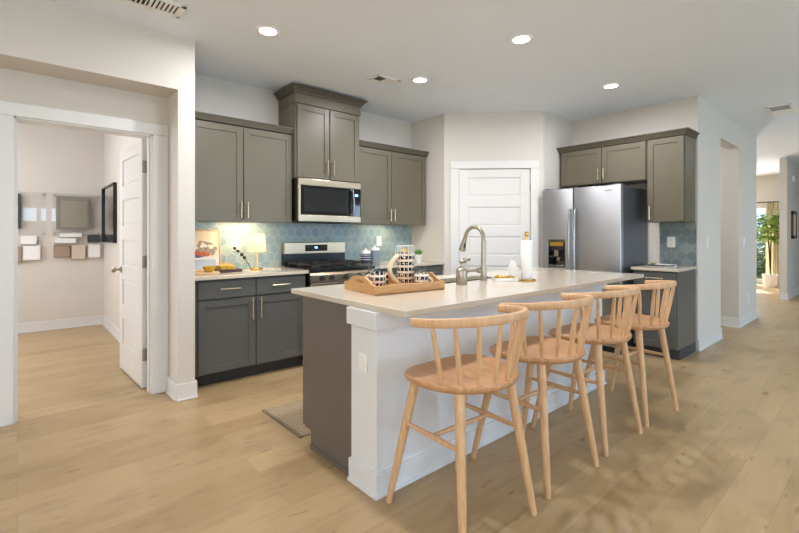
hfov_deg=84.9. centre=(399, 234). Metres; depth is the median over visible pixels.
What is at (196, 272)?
cutting board
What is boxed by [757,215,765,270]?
shrub
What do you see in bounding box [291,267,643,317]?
island countertop
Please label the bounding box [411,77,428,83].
recessed light
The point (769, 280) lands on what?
potted plant
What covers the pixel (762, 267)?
shrub
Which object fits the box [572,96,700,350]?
wall
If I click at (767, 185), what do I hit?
wall
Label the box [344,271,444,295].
serving tray
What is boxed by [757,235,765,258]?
shrub
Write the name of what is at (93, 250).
pocket
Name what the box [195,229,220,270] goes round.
framed painting
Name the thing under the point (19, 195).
board
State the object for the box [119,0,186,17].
ceiling vent
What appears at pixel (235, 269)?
book
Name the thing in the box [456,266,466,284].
bottle
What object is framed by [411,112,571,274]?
wall
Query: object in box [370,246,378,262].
canister
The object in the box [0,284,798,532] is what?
floor
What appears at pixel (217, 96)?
wall
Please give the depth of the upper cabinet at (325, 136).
4.50 m
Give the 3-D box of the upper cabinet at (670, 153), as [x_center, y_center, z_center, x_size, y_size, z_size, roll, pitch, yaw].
[2.926,-0.608,4.685,0.394,0.950,0.400,0,0,-41]
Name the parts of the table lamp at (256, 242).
stem, lamp shade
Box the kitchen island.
[303,284,606,500]
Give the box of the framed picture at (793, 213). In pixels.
[791,211,796,238]
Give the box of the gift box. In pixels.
[215,262,234,269]
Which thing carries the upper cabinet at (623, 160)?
attached to the wall at (685, 112)
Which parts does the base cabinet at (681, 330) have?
drawer, door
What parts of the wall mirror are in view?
glass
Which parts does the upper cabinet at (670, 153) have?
door, crown moulding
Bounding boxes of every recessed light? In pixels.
[256,25,279,36]
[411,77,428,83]
[510,34,532,44]
[602,83,620,88]
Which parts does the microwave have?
door, handle, control panel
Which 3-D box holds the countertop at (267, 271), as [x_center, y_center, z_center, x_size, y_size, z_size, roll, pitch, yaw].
[-1.449,0.353,4.013,1.040,0.030,0.609,0,0,-41]
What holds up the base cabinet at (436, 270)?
on the floor
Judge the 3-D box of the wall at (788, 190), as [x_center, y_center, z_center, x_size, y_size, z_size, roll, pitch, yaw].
[9.020,-0.118,9.851,4.250,2.740,0.110,0,0,-41]
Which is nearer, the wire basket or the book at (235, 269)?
the book at (235, 269)
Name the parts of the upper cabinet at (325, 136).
door, crown moulding, door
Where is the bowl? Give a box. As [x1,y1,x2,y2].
[203,266,215,271]
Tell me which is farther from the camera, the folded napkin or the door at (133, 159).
the door at (133, 159)
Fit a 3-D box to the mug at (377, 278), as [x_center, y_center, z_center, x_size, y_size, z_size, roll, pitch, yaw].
[-0.146,0.277,2.650,0.119,0.098,0.109,0,0,-41]
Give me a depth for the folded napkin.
3.29 m
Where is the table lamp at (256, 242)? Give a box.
[247,234,265,269]
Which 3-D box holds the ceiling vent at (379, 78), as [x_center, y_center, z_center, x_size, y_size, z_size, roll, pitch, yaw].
[-0.145,-1.483,4.198,0.280,0.010,0.160,0,0,-41]
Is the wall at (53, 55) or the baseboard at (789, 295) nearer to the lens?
the wall at (53, 55)
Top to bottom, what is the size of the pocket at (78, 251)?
0.197 m
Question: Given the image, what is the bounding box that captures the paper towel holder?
[519,232,535,280]
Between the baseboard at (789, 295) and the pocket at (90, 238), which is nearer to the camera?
the pocket at (90, 238)
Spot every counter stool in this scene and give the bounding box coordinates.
[386,305,536,532]
[470,294,598,498]
[530,286,642,456]
[577,280,678,426]
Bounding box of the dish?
[492,277,518,280]
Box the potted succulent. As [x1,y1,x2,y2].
[413,249,422,262]
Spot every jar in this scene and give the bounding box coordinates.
[361,254,369,263]
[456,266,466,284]
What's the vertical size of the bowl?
0.050 m
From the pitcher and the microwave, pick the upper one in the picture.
the microwave
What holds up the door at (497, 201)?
in the wall at (514, 136)
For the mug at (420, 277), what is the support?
on the serving tray at (364, 285)
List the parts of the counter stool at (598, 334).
leg, leg, seat, rail, leg, leg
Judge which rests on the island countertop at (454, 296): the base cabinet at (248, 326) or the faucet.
the faucet
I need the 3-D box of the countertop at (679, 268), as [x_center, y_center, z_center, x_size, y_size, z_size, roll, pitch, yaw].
[2.809,0.353,4.632,0.638,0.030,0.437,0,0,-41]
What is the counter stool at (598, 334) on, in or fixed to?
on the floor
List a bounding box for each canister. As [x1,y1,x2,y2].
[360,249,370,263]
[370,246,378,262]
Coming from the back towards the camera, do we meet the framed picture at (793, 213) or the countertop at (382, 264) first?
the framed picture at (793, 213)
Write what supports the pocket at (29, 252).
attached to the wall at (51, 160)
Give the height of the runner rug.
0.009 m
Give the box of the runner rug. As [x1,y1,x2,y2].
[262,399,310,437]
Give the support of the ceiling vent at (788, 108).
in the ceiling
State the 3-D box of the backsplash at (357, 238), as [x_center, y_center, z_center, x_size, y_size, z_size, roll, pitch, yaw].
[-0.939,0.109,4.859,2.921,0.456,0.009,0,0,-41]
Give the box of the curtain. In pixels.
[757,201,778,284]
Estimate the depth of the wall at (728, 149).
5.90 m
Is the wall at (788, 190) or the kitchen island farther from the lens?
the wall at (788, 190)
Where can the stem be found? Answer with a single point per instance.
(234, 248)
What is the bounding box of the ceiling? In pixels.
[46,0,798,175]
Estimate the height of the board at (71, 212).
0.430 m
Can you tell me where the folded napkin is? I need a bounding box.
[506,260,519,277]
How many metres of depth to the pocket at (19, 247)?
5.50 m
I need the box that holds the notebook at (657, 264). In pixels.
[647,263,675,266]
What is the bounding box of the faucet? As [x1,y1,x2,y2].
[459,225,486,280]
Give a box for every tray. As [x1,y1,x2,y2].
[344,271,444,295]
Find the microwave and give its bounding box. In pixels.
[292,178,360,223]
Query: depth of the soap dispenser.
2.94 m
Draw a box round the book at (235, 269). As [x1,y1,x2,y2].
[214,268,241,272]
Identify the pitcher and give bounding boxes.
[387,252,414,284]
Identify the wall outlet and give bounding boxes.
[232,238,239,250]
[358,352,366,372]
[377,236,380,245]
[667,237,674,246]
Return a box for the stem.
[233,247,251,269]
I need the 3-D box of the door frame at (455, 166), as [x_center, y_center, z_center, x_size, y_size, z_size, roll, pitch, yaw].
[1.163,0.176,5.393,1.074,2.151,0.138,0,0,3]
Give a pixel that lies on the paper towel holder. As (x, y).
(526, 233)
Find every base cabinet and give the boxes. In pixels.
[195,274,304,386]
[375,265,441,276]
[633,269,695,359]
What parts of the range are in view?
oven door, control panel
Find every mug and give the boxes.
[365,271,384,285]
[385,273,389,285]
[414,272,432,282]
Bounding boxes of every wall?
[0,0,194,383]
[18,123,142,328]
[195,73,410,268]
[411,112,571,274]
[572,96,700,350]
[701,98,756,337]
[757,174,778,200]
[779,157,798,292]
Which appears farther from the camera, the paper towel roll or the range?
the range
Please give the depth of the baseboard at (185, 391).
3.33 m
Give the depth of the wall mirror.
5.63 m
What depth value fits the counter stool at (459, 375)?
1.84 m
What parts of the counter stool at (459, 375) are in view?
leg, leg, leg, seat, rail, leg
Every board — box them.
[18,194,20,228]
[56,196,88,228]
[195,271,219,274]
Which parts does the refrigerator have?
dispenser panel, freezer door, handle, handle, door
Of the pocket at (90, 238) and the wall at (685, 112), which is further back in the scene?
the pocket at (90, 238)
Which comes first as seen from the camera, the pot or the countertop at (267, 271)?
the countertop at (267, 271)
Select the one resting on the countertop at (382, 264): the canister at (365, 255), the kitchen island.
the canister at (365, 255)
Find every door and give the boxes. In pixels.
[111,139,146,387]
[459,169,529,272]
[757,200,778,283]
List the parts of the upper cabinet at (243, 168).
door, handle, crown moulding, door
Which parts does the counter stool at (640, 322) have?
leg, leg, seat, rail, leg, leg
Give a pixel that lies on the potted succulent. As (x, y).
(418, 255)
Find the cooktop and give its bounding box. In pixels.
[285,264,374,271]
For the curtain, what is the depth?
10.82 m
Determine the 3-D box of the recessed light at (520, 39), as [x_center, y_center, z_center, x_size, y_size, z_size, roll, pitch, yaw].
[0.929,-1.485,3.330,0.172,0.006,0.172,0,0,-41]
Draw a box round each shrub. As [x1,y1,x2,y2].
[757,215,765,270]
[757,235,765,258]
[757,245,765,278]
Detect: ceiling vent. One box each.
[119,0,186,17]
[368,74,400,85]
[765,103,797,115]
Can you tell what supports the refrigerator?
on the floor
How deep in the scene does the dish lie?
3.15 m
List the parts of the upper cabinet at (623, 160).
door, crown moulding, door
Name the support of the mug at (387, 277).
on the serving tray at (364, 285)
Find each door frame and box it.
[0,101,167,426]
[450,160,538,273]
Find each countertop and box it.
[195,267,308,280]
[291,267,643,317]
[364,261,444,268]
[631,265,697,271]
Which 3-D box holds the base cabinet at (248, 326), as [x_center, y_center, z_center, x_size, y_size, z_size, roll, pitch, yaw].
[-1.447,0.810,4.010,1.030,0.884,0.614,0,0,-41]
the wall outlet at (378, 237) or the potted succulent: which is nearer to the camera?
the potted succulent
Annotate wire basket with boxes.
[395,245,413,262]
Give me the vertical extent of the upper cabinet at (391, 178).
0.935 m
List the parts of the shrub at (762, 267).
stem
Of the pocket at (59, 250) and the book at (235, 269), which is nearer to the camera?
the book at (235, 269)
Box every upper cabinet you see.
[195,111,293,222]
[273,83,367,182]
[357,140,428,224]
[556,134,646,187]
[645,127,699,222]
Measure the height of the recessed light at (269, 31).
0.006 m
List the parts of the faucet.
spout, lever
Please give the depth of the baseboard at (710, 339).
5.87 m
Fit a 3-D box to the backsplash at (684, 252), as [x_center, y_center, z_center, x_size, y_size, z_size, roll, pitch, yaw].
[3.066,0.102,4.818,0.009,0.469,0.355,0,0,-41]
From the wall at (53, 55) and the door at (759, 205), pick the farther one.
the door at (759, 205)
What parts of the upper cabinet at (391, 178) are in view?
door, crown moulding, door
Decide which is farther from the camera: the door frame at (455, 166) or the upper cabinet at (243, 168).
the door frame at (455, 166)
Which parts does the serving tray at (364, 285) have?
panel, rail, rail, panel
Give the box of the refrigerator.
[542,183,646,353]
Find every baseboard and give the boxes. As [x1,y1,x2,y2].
[18,315,119,342]
[165,376,197,401]
[698,309,757,351]
[779,287,798,299]
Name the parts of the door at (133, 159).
knob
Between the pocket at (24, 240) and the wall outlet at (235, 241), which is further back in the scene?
the pocket at (24, 240)
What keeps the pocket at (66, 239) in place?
attached to the wall at (51, 160)
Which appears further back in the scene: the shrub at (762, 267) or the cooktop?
the shrub at (762, 267)
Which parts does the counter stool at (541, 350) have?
leg, leg, seat, leg, rail, leg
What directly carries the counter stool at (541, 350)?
on the floor
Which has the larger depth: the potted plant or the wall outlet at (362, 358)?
the potted plant
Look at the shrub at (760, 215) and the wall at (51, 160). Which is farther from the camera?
the shrub at (760, 215)
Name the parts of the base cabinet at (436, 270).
drawer, drawer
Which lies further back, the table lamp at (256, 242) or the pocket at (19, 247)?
the pocket at (19, 247)
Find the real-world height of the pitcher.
0.209 m
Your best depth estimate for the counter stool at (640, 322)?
3.00 m
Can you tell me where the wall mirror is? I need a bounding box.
[101,182,116,242]
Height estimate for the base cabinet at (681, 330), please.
0.884 m
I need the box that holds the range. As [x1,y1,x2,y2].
[281,242,374,359]
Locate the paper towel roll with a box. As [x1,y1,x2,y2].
[521,240,532,278]
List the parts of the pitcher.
handle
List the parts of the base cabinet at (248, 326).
drawer, door, handle, handle, door, drawer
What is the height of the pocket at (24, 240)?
0.112 m
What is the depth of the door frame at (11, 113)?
3.09 m
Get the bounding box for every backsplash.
[195,222,411,268]
[660,222,696,265]
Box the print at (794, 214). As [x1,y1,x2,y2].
[794,214,795,235]
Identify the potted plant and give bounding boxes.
[757,210,778,286]
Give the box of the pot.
[414,254,422,262]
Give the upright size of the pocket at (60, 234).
0.062 m
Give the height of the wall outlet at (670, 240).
0.118 m
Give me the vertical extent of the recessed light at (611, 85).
0.006 m
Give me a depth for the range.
4.55 m
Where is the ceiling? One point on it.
(741, 57)
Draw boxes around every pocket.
[18,246,21,262]
[20,236,36,244]
[22,245,39,259]
[54,237,76,242]
[54,245,69,256]
[59,233,81,236]
[71,244,85,258]
[87,235,99,241]
[87,244,99,257]
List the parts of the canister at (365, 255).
lid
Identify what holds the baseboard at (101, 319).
attached to the wall at (51, 160)
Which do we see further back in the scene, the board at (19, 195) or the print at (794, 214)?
the print at (794, 214)
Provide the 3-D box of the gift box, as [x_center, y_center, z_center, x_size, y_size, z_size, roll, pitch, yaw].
[-1.575,0.282,3.950,0.112,0.063,0.140,0,0,39]
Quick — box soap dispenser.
[456,257,470,284]
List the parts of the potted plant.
stem, pot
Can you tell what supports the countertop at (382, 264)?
on the base cabinet at (436, 270)

